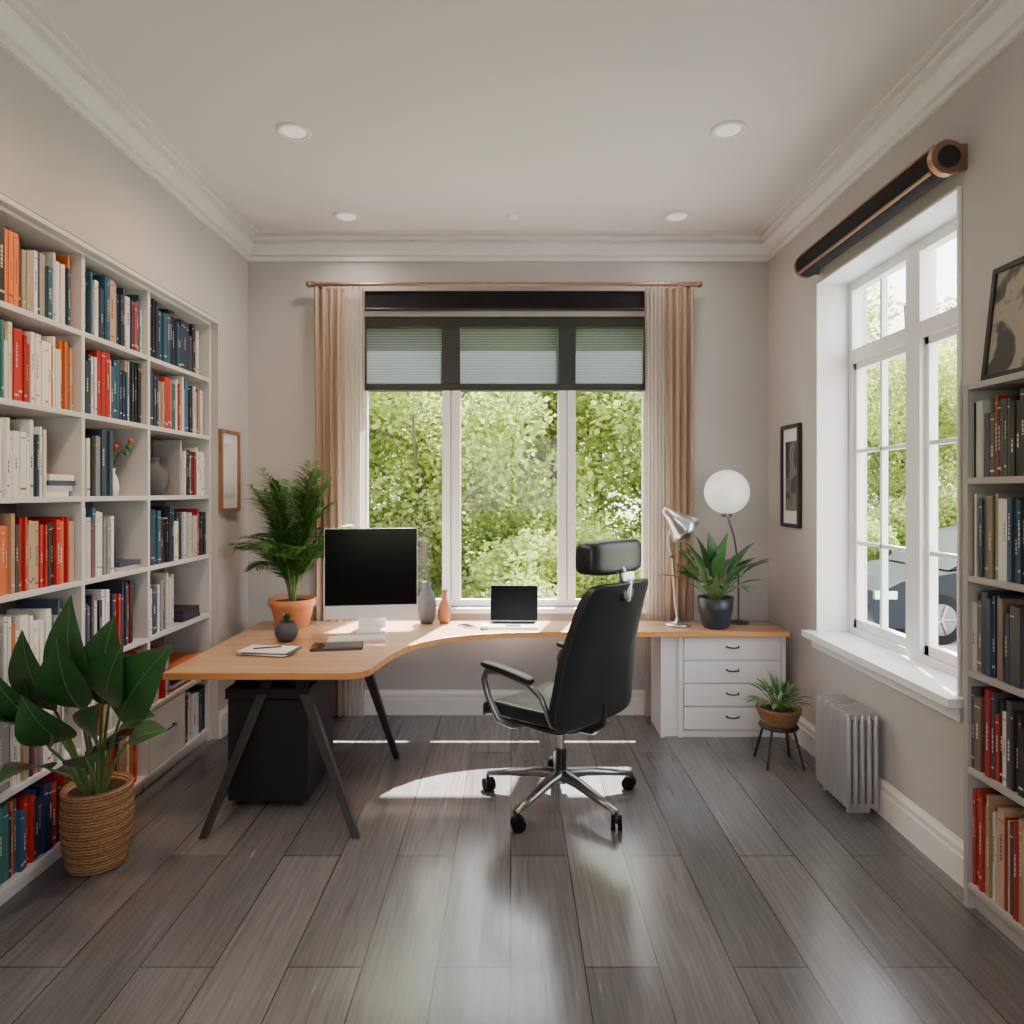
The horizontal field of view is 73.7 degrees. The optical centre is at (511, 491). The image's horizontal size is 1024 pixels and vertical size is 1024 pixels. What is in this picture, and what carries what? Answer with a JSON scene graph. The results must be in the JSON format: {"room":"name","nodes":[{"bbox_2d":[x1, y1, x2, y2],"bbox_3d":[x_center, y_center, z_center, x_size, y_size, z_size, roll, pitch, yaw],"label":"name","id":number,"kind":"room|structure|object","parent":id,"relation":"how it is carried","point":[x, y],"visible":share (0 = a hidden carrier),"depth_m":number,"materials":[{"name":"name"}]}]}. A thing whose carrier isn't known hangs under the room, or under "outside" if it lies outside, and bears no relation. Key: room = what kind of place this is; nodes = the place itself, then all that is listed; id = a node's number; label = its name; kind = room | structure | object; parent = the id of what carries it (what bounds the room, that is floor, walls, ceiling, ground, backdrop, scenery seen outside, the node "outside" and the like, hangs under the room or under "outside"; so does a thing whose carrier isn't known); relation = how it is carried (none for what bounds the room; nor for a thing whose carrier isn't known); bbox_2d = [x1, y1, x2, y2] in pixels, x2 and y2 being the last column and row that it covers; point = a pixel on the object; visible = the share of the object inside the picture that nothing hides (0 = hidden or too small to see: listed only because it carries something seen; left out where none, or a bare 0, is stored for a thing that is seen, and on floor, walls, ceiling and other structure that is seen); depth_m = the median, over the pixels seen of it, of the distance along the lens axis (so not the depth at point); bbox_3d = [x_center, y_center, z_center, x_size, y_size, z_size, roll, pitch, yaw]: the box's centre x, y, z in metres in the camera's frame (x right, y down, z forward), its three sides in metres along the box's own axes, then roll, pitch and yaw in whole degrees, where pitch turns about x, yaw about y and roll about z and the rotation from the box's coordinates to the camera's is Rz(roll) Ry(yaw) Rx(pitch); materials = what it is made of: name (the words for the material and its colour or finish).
{"room":"office","nodes":[
{"label":"office","id":0,"kind":"room"},
{"bbox_2d":[0,46,247,738],"bbox_3d":[-2.131,-0.118,1.660,0.458,3.437,6.520,0,0,0],"label":"wall","id":1,"kind":"structure","parent":0,"point":[57,166],"depth_m":3.57,"materials":[{"name":"paint"}]},
{"bbox_2d":[219,705,227,738],"bbox_3d":[-1.891,1.512,4.662,0.022,0.175,0.465,0,0,0],"label":"baseboard","id":2,"kind":"structure","parent":1,"relation":"attached to","point":[223,714],"depth_m":4.46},
{"bbox_2d":[218,429,240,511],"bbox_3d":[-1.889,-0.140,4.570,0.026,0.540,0.302,0,0,0],"label":"framed picture","id":3,"kind":"object","parent":1,"relation":"attached to","point":[229,442],"visible":1,"depth_m":4.57,"materials":[{"name":"brown wood"}]},
{"bbox_2d":[33,0,974,230],"bbox_3d":[-0.110,-1.897,1.660,4.500,0.120,6.920,0,0,0],"label":"ceiling","id":4,"kind":"structure","parent":0,"point":[420,115],"depth_m":3.13,"materials":[{"name":"paint"}]},
{"bbox_2d":[276,122,311,140],"bbox_3d":[-1.110,-1.831,3.475,0.176,0.012,0.176,0,0,0],"label":"recessed light","id":5,"kind":"object","parent":4,"relation":"in","point":[294,131],"visible":1,"depth_m":3.47,"materials":[{"name":"white plastic"}]},
{"bbox_2d":[333,211,359,221],"bbox_3d":[-1.100,-1.831,4.550,0.176,0.012,0.176,0,0,0],"label":"recessed light","id":6,"kind":"object","parent":4,"relation":"in","point":[344,216],"visible":1,"depth_m":4.54,"materials":[{"name":"white plastic"}]},
{"bbox_2d":[506,214,517,220],"bbox_3d":[0.000,-1.827,4.550,0.084,0.020,0.084,0,0,0],"label":"smoke detector","id":7,"kind":"object","parent":4,"relation":"attached to","point":[511,217],"visible":1,"depth_m":4.53,"materials":[{"name":"white plastic"}]},
{"bbox_2d":[664,211,690,221],"bbox_3d":[1.100,-1.831,4.550,0.176,0.012,0.176,0,0,0],"label":"recessed light","id":8,"kind":"object","parent":4,"relation":"in","point":[676,216],"visible":1,"depth_m":4.54,"materials":[{"name":"white plastic"}]},
{"bbox_2d":[710,120,745,139],"bbox_3d":[1.095,-1.831,3.460,0.176,0.012,0.176,0,0,0],"label":"recessed light","id":9,"kind":"object","parent":4,"relation":"in","point":[729,129],"visible":1,"depth_m":3.45,"materials":[{"name":"white plastic"}]},
{"bbox_2d":[248,262,767,689],"bbox_3d":[-0.110,-0.118,5.020,4.500,3.437,0.200,0,0,0],"label":"wall","id":10,"kind":"structure","parent":0,"point":[731,303],"depth_m":4.92,"materials":[{"name":"paint"}]},
{"bbox_2d":[364,690,643,714],"bbox_3d":[-0.029,1.512,4.909,3.746,0.175,0.022,0,0,0],"label":"baseboard","id":11,"kind":"structure","parent":10,"relation":"attached to","point":[396,702],"depth_m":4.90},
{"bbox_2d":[306,281,702,288],"bbox_3d":[-0.055,-1.470,4.864,2.808,0.056,0.111,0,0,0],"label":"curtain rod","id":12,"kind":"object","parent":10,"relation":"attached to","point":[309,284],"visible":0.96,"depth_m":4.82,"materials":[{"name":"brown metal"}]},
{"bbox_2d":[314,286,343,716],"bbox_3d":[-1.304,0.070,4.832,0.218,3.030,0.064,0,0,0],"label":"curtain","id":13,"kind":"object","parent":12,"relation":"hanging from","point":[328,302],"visible":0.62,"depth_m":4.83,"materials":[{"name":"fabric"}]},
{"bbox_2d":[344,287,364,716],"bbox_3d":[-1.119,0.070,4.832,0.149,3.030,0.036,0,0,0],"label":"sheer curtain","id":14,"kind":"object","parent":12,"relation":"hanging from","point":[354,298],"visible":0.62,"depth_m":4.83,"materials":[{"name":"white fabric"}]},
{"bbox_2d":[644,287,663,715],"bbox_3d":[1.009,0.070,4.832,0.143,3.030,0.036,0,0,0],"label":"sheer curtain","id":15,"kind":"object","parent":12,"relation":"hanging from","point":[654,297],"visible":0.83,"depth_m":4.83,"materials":[{"name":"white fabric"}]},
{"bbox_2d":[665,286,694,620],"bbox_3d":[1.191,0.070,4.832,0.218,3.030,0.064,0,0,0],"label":"curtain","id":16,"kind":"object","parent":12,"relation":"hanging from","point":[679,302],"visible":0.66,"depth_m":4.83,"materials":[{"name":"fabric"}]},
{"bbox_2d":[364,317,645,612],"bbox_3d":[-0.050,-0.202,4.945,2.110,2.134,0.170,0,0,0],"label":"window","id":17,"kind":"structure","parent":10,"relation":"in","point":[451,387],"depth_m":4.94,"materials":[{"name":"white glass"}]},
{"bbox_2d":[367,328,642,383],"bbox_3d":[-0.050,-0.990,4.970,2.006,0.405,0.003,0,0,0],"label":"window blind","id":18,"kind":"object","parent":17,"relation":"attached to","point":[394,355],"visible":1,"depth_m":4.97,"materials":[{"name":"fabric"}]},
{"bbox_2d":[365,291,644,310],"bbox_3d":[-0.045,-1.367,4.892,2.070,0.135,0.054,0,0,0],"label":"roller shade cassette","id":19,"kind":"object","parent":10,"relation":"attached to","point":[374,300],"visible":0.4,"depth_m":4.87,"materials":[{"name":"black metal"}]},
{"bbox_2d":[0,715,1023,1023],"bbox_3d":[-0.110,1.660,1.660,4.500,0.120,6.920,0,0,0],"label":"floor","id":20,"kind":"structure","parent":0,"point":[731,889],"depth_m":2.63,"materials":[{"name":"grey wood"}]},
{"bbox_2d":[0,595,172,876],"bbox_3d":[-1.636,1.005,2.736,0.592,1.190,0.712,0,0,0],"label":"potted plant","id":21,"kind":"object","parent":20,"relation":"on","point":[96,812],"visible":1,"depth_m":2.71,"materials":[{"name":"green plant"}]},
{"bbox_2d":[0,193,217,905],"bbox_3d":[-2.079,0.244,2.810,0.352,2.712,3.214,0,0,0],"label":"bookcase","id":22,"kind":"object","parent":20,"relation":"on","point":[65,429],"visible":0.48,"depth_m":3.58,"materials":[{"name":"paint"}]},
{"bbox_2d":[0,227,205,884],"bbox_3d":[-2.064,0.230,2.804,0.220,2.570,3.146,0,0,0],"label":"books","id":23,"kind":"object","parent":22,"relation":"on","point":[36,552],"visible":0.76,"depth_m":3.03,"materials":[{"name":"multicoloured paper"}]},
{"bbox_2d":[113,438,132,495],"bbox_3d":[-2.023,-0.130,3.496,0.145,0.299,0.171,0,0,-30],"label":"flower vase","id":24,"kind":"object","parent":22,"relation":"on","point":[116,446],"visible":0.47,"depth_m":3.50,"materials":[{"name":"ceramic"}]},
{"bbox_2d":[150,457,169,494],"bbox_3d":[-2.045,-0.088,3.880,0.180,0.215,0.180,0,0,0],"label":"jar","id":25,"kind":"object","parent":22,"relation":"on","point":[159,476],"visible":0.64,"depth_m":3.84,"materials":[{"name":"grey ceramic"}]},
{"bbox_2d":[225,680,332,804],"bbox_3d":[-1.238,1.298,3.710,0.425,0.605,0.520,0,0,0],"label":"cabinet","id":26,"kind":"object","parent":20,"relation":"on","point":[281,760],"visible":0.75,"depth_m":3.46,"materials":[{"name":"black metal"}]},
{"bbox_2d":[163,621,789,838],"bbox_3d":[0.025,1.250,3.958,3.530,0.700,1.624,0,0,0],"label":"desk","id":27,"kind":"object","parent":20,"relation":"on","point":[221,661],"visible":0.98,"depth_m":3.85,"materials":[{"name":"brown wood"}]},
{"bbox_2d":[237,645,301,656],"bbox_3d":[-1.354,0.888,3.817,0.324,0.023,0.198,0,0,12],"label":"notebook","id":28,"kind":"object","parent":27,"relation":"on","point":[282,651],"visible":0.96,"depth_m":3.78,"materials":[{"name":"white paper"}]},
{"bbox_2d":[253,646,280,648],"bbox_3d":[-1.370,0.871,3.825,0.149,0.008,0.008,0,0,-20],"label":"pen","id":29,"kind":"object","parent":28,"relation":"on","point":[270,646],"visible":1,"depth_m":3.82,"materials":[{"name":"black metal"}]},
{"bbox_2d":[274,612,298,641],"bbox_3d":[-1.360,0.808,4.120,0.140,0.182,0.140,0,0,0],"label":"potted succulent","id":30,"kind":"object","parent":27,"relation":"on","point":[287,630],"visible":1,"depth_m":4.08,"materials":[{"name":"grey ceramic"}]},
{"bbox_2d":[228,460,352,628],"bbox_3d":[-1.457,0.342,4.513,0.817,1.116,0.494,0,0,0],"label":"potted palm","id":31,"kind":"object","parent":27,"relation":"on","point":[286,555],"visible":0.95,"depth_m":4.50,"materials":[{"name":"plant"}]},
{"bbox_2d":[310,641,363,651],"bbox_3d":[-1.010,0.892,3.950,0.290,0.015,0.170,0,0,-10],"label":"tablet computer","id":32,"kind":"object","parent":27,"relation":"on","point":[352,645],"visible":1,"depth_m":3.91,"materials":[{"name":"black metal"}]},
{"bbox_2d":[327,634,384,641],"bbox_3d":[-0.950,0.891,4.170,0.340,0.016,0.140,0,0,-12],"label":"keyboard","id":33,"kind":"object","parent":27,"relation":"on","point":[377,637],"visible":1,"depth_m":4.15,"materials":[{"name":"plastic"}]},
{"bbox_2d":[324,528,416,633],"bbox_3d":[-0.913,0.567,4.444,0.590,0.664,0.229,0,0,-8],"label":"desktop computer","id":34,"kind":"object","parent":27,"relation":"on","point":[370,574],"visible":1,"depth_m":4.41,"materials":[{"name":"aluminum"},{"name":"black glass"},{"name":"plastic"}]},
{"bbox_2d":[417,581,436,623],"bbox_3d":[-0.585,0.757,4.680,0.136,0.285,0.136,0,0,0],"label":"ceramic vase","id":35,"kind":"object","parent":27,"relation":"on","point":[426,601],"visible":1,"depth_m":4.63,"materials":[{"name":"grey ceramic"}]},
{"bbox_2d":[438,590,450,623],"bbox_3d":[-0.465,0.787,4.700,0.092,0.225,0.092,0,0,0],"label":"ceramic vase","id":36,"kind":"object","parent":27,"relation":"on","point":[444,610],"visible":1,"depth_m":4.67,"materials":[{"name":"orange ceramic"}]},
{"bbox_2d":[457,623,476,628],"bbox_3d":[-0.300,0.895,4.560,0.070,0.010,0.140,0,0,-35],"label":"smartphone","id":37,"kind":"object","parent":27,"relation":"on","point":[464,625],"visible":1,"depth_m":4.55,"materials":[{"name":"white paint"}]},
{"bbox_2d":[480,623,488,628],"bbox_3d":[-0.180,0.884,4.500,0.060,0.030,0.100,0,0,0],"label":"computer mouse","id":38,"kind":"object","parent":27,"relation":"on","point":[483,625],"visible":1,"depth_m":4.46,"materials":[{"name":"plastic"}]},
{"bbox_2d":[488,585,537,629],"bbox_3d":[0.011,0.773,4.606,0.339,0.252,0.284,0,0,0],"label":"laptop","id":39,"kind":"object","parent":27,"relation":"on","point":[511,606],"visible":0.98,"depth_m":4.70,"materials":[{"name":"silver metal"}]},
{"bbox_2d":[662,506,698,627],"bbox_3d":[1.137,0.497,4.606,0.242,0.805,0.215,0,0,14],"label":"desk lamp","id":40,"kind":"object","parent":27,"relation":"on","point":[681,525],"visible":1,"depth_m":4.53,"materials":[{"name":"metal"}]},
{"bbox_2d":[653,532,773,629],"bbox_3d":[1.310,0.581,4.427,0.809,0.636,0.706,0,0,0],"label":"potted plant","id":41,"kind":"object","parent":27,"relation":"on","point":[715,608],"visible":1,"depth_m":4.47,"materials":[{"name":"green plant"}]},
{"bbox_2d":[704,470,749,624],"bbox_3d":[1.465,0.375,4.660,0.300,1.050,0.300,0,0,27],"label":"globe lamp","id":42,"kind":"object","parent":27,"relation":"on","point":[726,492],"visible":0.99,"depth_m":4.57,"materials":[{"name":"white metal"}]},
{"bbox_2d":[481,538,647,833],"bbox_3d":[0.237,0.916,3.513,0.845,1.368,0.798,0,0,36],"label":"office chair","id":43,"kind":"object","parent":20,"relation":"on","point":[592,684],"visible":1,"depth_m":3.31,"materials":[{"name":"black leather"}]},
{"bbox_2d":[651,637,785,736],"bbox_3d":[1.377,1.269,4.593,0.815,0.662,0.355,0,0,0],"label":"base cabinet","id":44,"kind":"object","parent":20,"relation":"on","point":[699,685],"visible":0.86,"depth_m":4.45,"materials":[{"name":"white paint"}]},
{"bbox_2d":[753,720,805,770],"bbox_3d":[1.570,1.480,4.020,0.228,0.236,0.228,0,0,0],"label":"plant stand","id":45,"kind":"object","parent":20,"relation":"on","point":[762,725],"visible":0.55,"depth_m":3.94,"materials":[{"name":"black metal"}]},
{"bbox_2d":[743,669,812,728],"bbox_3d":[1.559,1.202,4.018,0.400,0.317,0.380,0,0,0],"label":"potted plant","id":46,"kind":"object","parent":45,"relation":"on","point":[776,713],"visible":1,"depth_m":3.98,"materials":[{"name":"green plant"}]},
{"bbox_2d":[815,693,878,812],"bbox_3d":[1.730,1.347,3.540,0.167,0.505,0.355,0,0,0],"label":"radiator","id":47,"kind":"object","parent":20,"relation":"on","point":[846,730],"visible":1,"depth_m":3.40,"materials":[{"name":"metal"}]},
{"bbox_2d":[964,371,1023,950],"bbox_3d":[1.903,0.592,1.925,0.305,2.017,1.445,0,0,0],"label":"bookcase","id":48,"kind":"object","parent":20,"relation":"on","point":[1010,384],"visible":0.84,"depth_m":2.62,"materials":[{"name":"white wood"}]},
{"bbox_2d":[972,388,1023,926],"bbox_3d":[1.869,0.570,1.927,0.220,1.860,1.384,0,0,0],"label":"books","id":49,"kind":"object","parent":48,"relation":"on","point":[998,617],"visible":0.99,"depth_m":2.49,"materials":[{"name":"multicoloured paper"}]},
{"bbox_2d":[980,256,1023,380],"bbox_3d":[1.816,-0.631,2.340,0.068,0.429,0.522,0,0,0],"label":"picture","id":50,"kind":"object","parent":48,"relation":"on","point":[1003,354],"visible":0.91,"depth_m":2.51},
{"bbox_2d":[794,139,967,277],"bbox_3d":[1.769,-1.355,3.431,0.148,0.140,1.358,0,0,0],"label":"roller blind","id":51,"kind":"object","parent":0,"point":[942,160],"visible":1,"depth_m":3.13,"materials":[{"name":"black fabric"}]},
{"bbox_2d":[768,32,1023,840],"bbox_3d":[1.992,-0.118,1.660,0.296,3.437,6.520,0,0,0],"label":"wall","id":52,"kind":"structure","parent":0,"point":[921,748],"depth_m":3.28,"materials":[{"name":"paint"}]},
{"bbox_2d":[0,0,1023,261],"bbox_3d":[-0.029,-1.747,1.660,3.746,0.180,6.520,0,0,0],"label":"crown molding","id":53,"kind":"structure","parent":52,"relation":"attached to","point":[986,28],"depth_m":3.79,"materials":[{"name":"white paint"}]},
{"bbox_2d":[780,423,801,527],"bbox_3d":[1.831,-0.105,4.485,0.026,0.670,0.292,0,0,0],"label":"framed picture","id":54,"kind":"object","parent":52,"relation":"attached to","point":[790,435],"visible":1,"depth_m":4.47,"materials":[{"name":"wood"}]},
{"bbox_2d":[788,716,963,887],"bbox_3d":[1.833,1.512,3.777,0.022,0.175,2.235,0,0,0],"label":"baseboard","id":55,"kind":"structure","parent":52,"relation":"attached to","point":[932,838],"depth_m":3.08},
{"bbox_2d":[801,185,963,721],"bbox_3d":[1.929,-0.161,3.473,0.321,2.201,1.406,0,0,0],"label":"window","id":56,"kind":"structure","parent":52,"relation":"in","point":[912,663],"depth_m":3.55,"materials":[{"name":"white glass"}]},
{"label":"outside","id":57,"kind":"structure","parent":0,"visible":0},
{"bbox_2d":[434,511,875,597],"bbox_3d":[0.000,2.000,5.000,120.000,0.100,130.000,0,0,0],"label":"ground","id":58,"kind":"structure","parent":57,"point":[620,513],"depth_m":31.34,"materials":[{"name":"green plant"}]},
{"bbox_2d":[369,393,433,523],"bbox_3d":[-3.694,-1.478,10.828,5.433,6.868,5.288,0,0,-5],"label":"tree","id":59,"kind":"object","parent":58,"relation":"on","point":[374,468],"visible":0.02,"depth_m":11.19,"materials":[{"name":"green plant"}]},
{"bbox_2d":[370,392,533,585],"bbox_3d":[-1.540,-0.813,13.726,4.669,5.536,4.559,0,0,-9],"label":"tree","id":60,"kind":"object","parent":58,"relation":"on","point":[382,444],"visible":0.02,"depth_m":13.72,"materials":[{"name":"green plant"}]},
{"bbox_2d":[369,392,557,597],"bbox_3d":[-1.414,-0.536,10.452,4.202,4.982,4.103,0,0,0],"label":"tree","id":61,"kind":"object","parent":58,"relation":"on","point":[422,429],"visible":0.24,"depth_m":9.62,"materials":[{"name":"green plant"}]},
{"bbox_2d":[371,392,581,530],"bbox_3d":[-1.500,-2.164,18.617,6.346,8.241,6.520,0,0,-21],"label":"tree","id":62,"kind":"object","parent":58,"relation":"on","point":[441,392],"visible":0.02,"depth_m":17.41,"materials":[{"name":"green plant"}]},
{"bbox_2d":[437,528,557,597],"bbox_3d":[0.148,1.257,9.191,2.172,1.552,2.149,0,0,33],"label":"bush","id":63,"kind":"object","parent":58,"relation":"on","point":[520,578],"visible":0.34,"depth_m":8.99,"materials":[{"name":"green plant"}]},
{"bbox_2d":[400,464,623,597],"bbox_3d":[-0.028,0.808,11.403,3.539,2.556,3.577,0,0,37],"label":"bush","id":64,"kind":"object","parent":58,"relation":"on","point":[494,502],"visible":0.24,"depth_m":11.18,"materials":[{"name":"green plant"}]},
{"bbox_2d":[423,392,641,532],"bbox_3d":[0.840,-1.478,13.422,5.288,6.868,5.433,0,0,16],"label":"tree","id":65,"kind":"object","parent":58,"relation":"on","point":[548,465],"visible":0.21,"depth_m":12.19,"materials":[{"name":"green plant"}]},
{"bbox_2d":[494,495,615,595],"bbox_3d":[0.786,1.053,11.030,2.811,2.008,2.781,0,0,41],"label":"bush","id":66,"kind":"object","parent":58,"relation":"on","point":[581,530],"visible":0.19,"depth_m":10.73,"materials":[{"name":"green plant"}]},
{"bbox_2d":[516,403,641,528],"bbox_3d":[2.617,-2.164,19.884,6.346,8.241,6.520,0,0,-29],"label":"tree","id":67,"kind":"object","parent":58,"relation":"on","point":[582,452],"visible":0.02,"depth_m":19.95,"materials":[{"name":"green plant"}]},
{"bbox_2d":[556,563,641,597],"bbox_3d":[1.552,1.379,9.516,1.789,1.278,1.770,0,0,-25],"label":"bush","id":68,"kind":"object","parent":58,"relation":"on","point":[599,580],"visible":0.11,"depth_m":9.45,"materials":[{"name":"green plant"}]},
{"bbox_2d":[576,392,641,545],"bbox_3d":[2.702,-0.260,12.495,3.647,4.429,3.736,0,0,-25],"label":"tree","id":69,"kind":"object","parent":58,"relation":"on","point":[578,394],"visible":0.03,"depth_m":12.47,"materials":[{"name":"green plant"}]},
{"bbox_2d":[584,400,641,540],"bbox_3d":[3.668,-0.674,15.131,4.331,5.259,4.436,0,0,33],"label":"tree","id":70,"kind":"object","parent":58,"relation":"on","point":[627,480],"visible":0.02,"depth_m":14.34,"materials":[{"name":"green plant"}]},
{"bbox_2d":[867,517,899,560],"bbox_3d":[6.486,1.053,14.030,2.811,2.008,2.781,0,0,41],"label":"bush","id":71,"kind":"object","parent":58,"relation":"on","point":[871,536],"visible":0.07,"depth_m":12.94,"materials":[{"name":"green plant"}]},
{"bbox_2d":[867,495,946,560],"bbox_3d":[7.882,1.053,13.568,2.811,2.008,2.781,0,0,-25],"label":"bush","id":72,"kind":"object","parent":58,"relation":"on","point":[898,517],"visible":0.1,"depth_m":13.57,"materials":[{"name":"green plant"}]},
{"bbox_2d":[867,339,956,524],"bbox_3d":[8.977,-0.674,16.235,4.436,5.259,4.331,0,0,8],"label":"tree","id":73,"kind":"object","parent":58,"relation":"on","point":[946,400],"visible":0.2,"depth_m":15.68,"materials":[{"name":"green plant"}]},
{"bbox_2d":[867,283,956,504],"bbox_3d":[11.595,-1.992,20.061,6.082,7.898,6.248,0,0,36],"label":"tree","id":74,"kind":"object","parent":58,"relation":"on","point":[870,336],"visible":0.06,"depth_m":18.67,"materials":[{"name":"green plant"}]},
{"bbox_2d":[868,293,956,478],"bbox_3d":[15.896,-2.850,23.910,7.404,9.615,7.607,0,0,28],"label":"tree","id":75,"kind":"object","parent":58,"relation":"on","point":[950,297],"visible":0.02,"depth_m":22.54,"materials":[{"name":"green plant"}]},
{"bbox_2d":[873,487,956,557],"bbox_3d":[9.132,0.971,14.155,3.066,2.191,3.033,0,0,-16],"label":"bush","id":76,"kind":"object","parent":58,"relation":"on","point":[948,510],"visible":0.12,"depth_m":13.61,"materials":[{"name":"green plant"}]},
{"bbox_2d":[889,628,956,652],"bbox_3d":[2.500,1.940,-1.400,23.000,0.019,25.200,0,0,0],"label":"driveway","id":77,"kind":"structure","parent":58,"relation":"on","point":[953,646],"depth_m":8.59,"materials":[{"name":"white concrete"}]},
{"bbox_2d":[867,525,956,644],"bbox_3d":[6.710,1.215,9.420,4.320,1.430,1.880,0,0,0],"label":"car","id":78,"kind":"object","parent":77,"relation":"on","point":[947,537],"visible":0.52,"depth_m":8.60,"materials":[{"name":"paint"}]},
{"bbox_2d":[939,403,956,498],"bbox_3d":[13.764,-0.813,17.595,4.559,5.536,4.670,0,0,-16],"label":"tree","id":79,"kind":"object","parent":58,"relation":"on","point":[953,403],"visible":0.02,"depth_m":18.70,"materials":[{"name":"green plant"}]}
]}

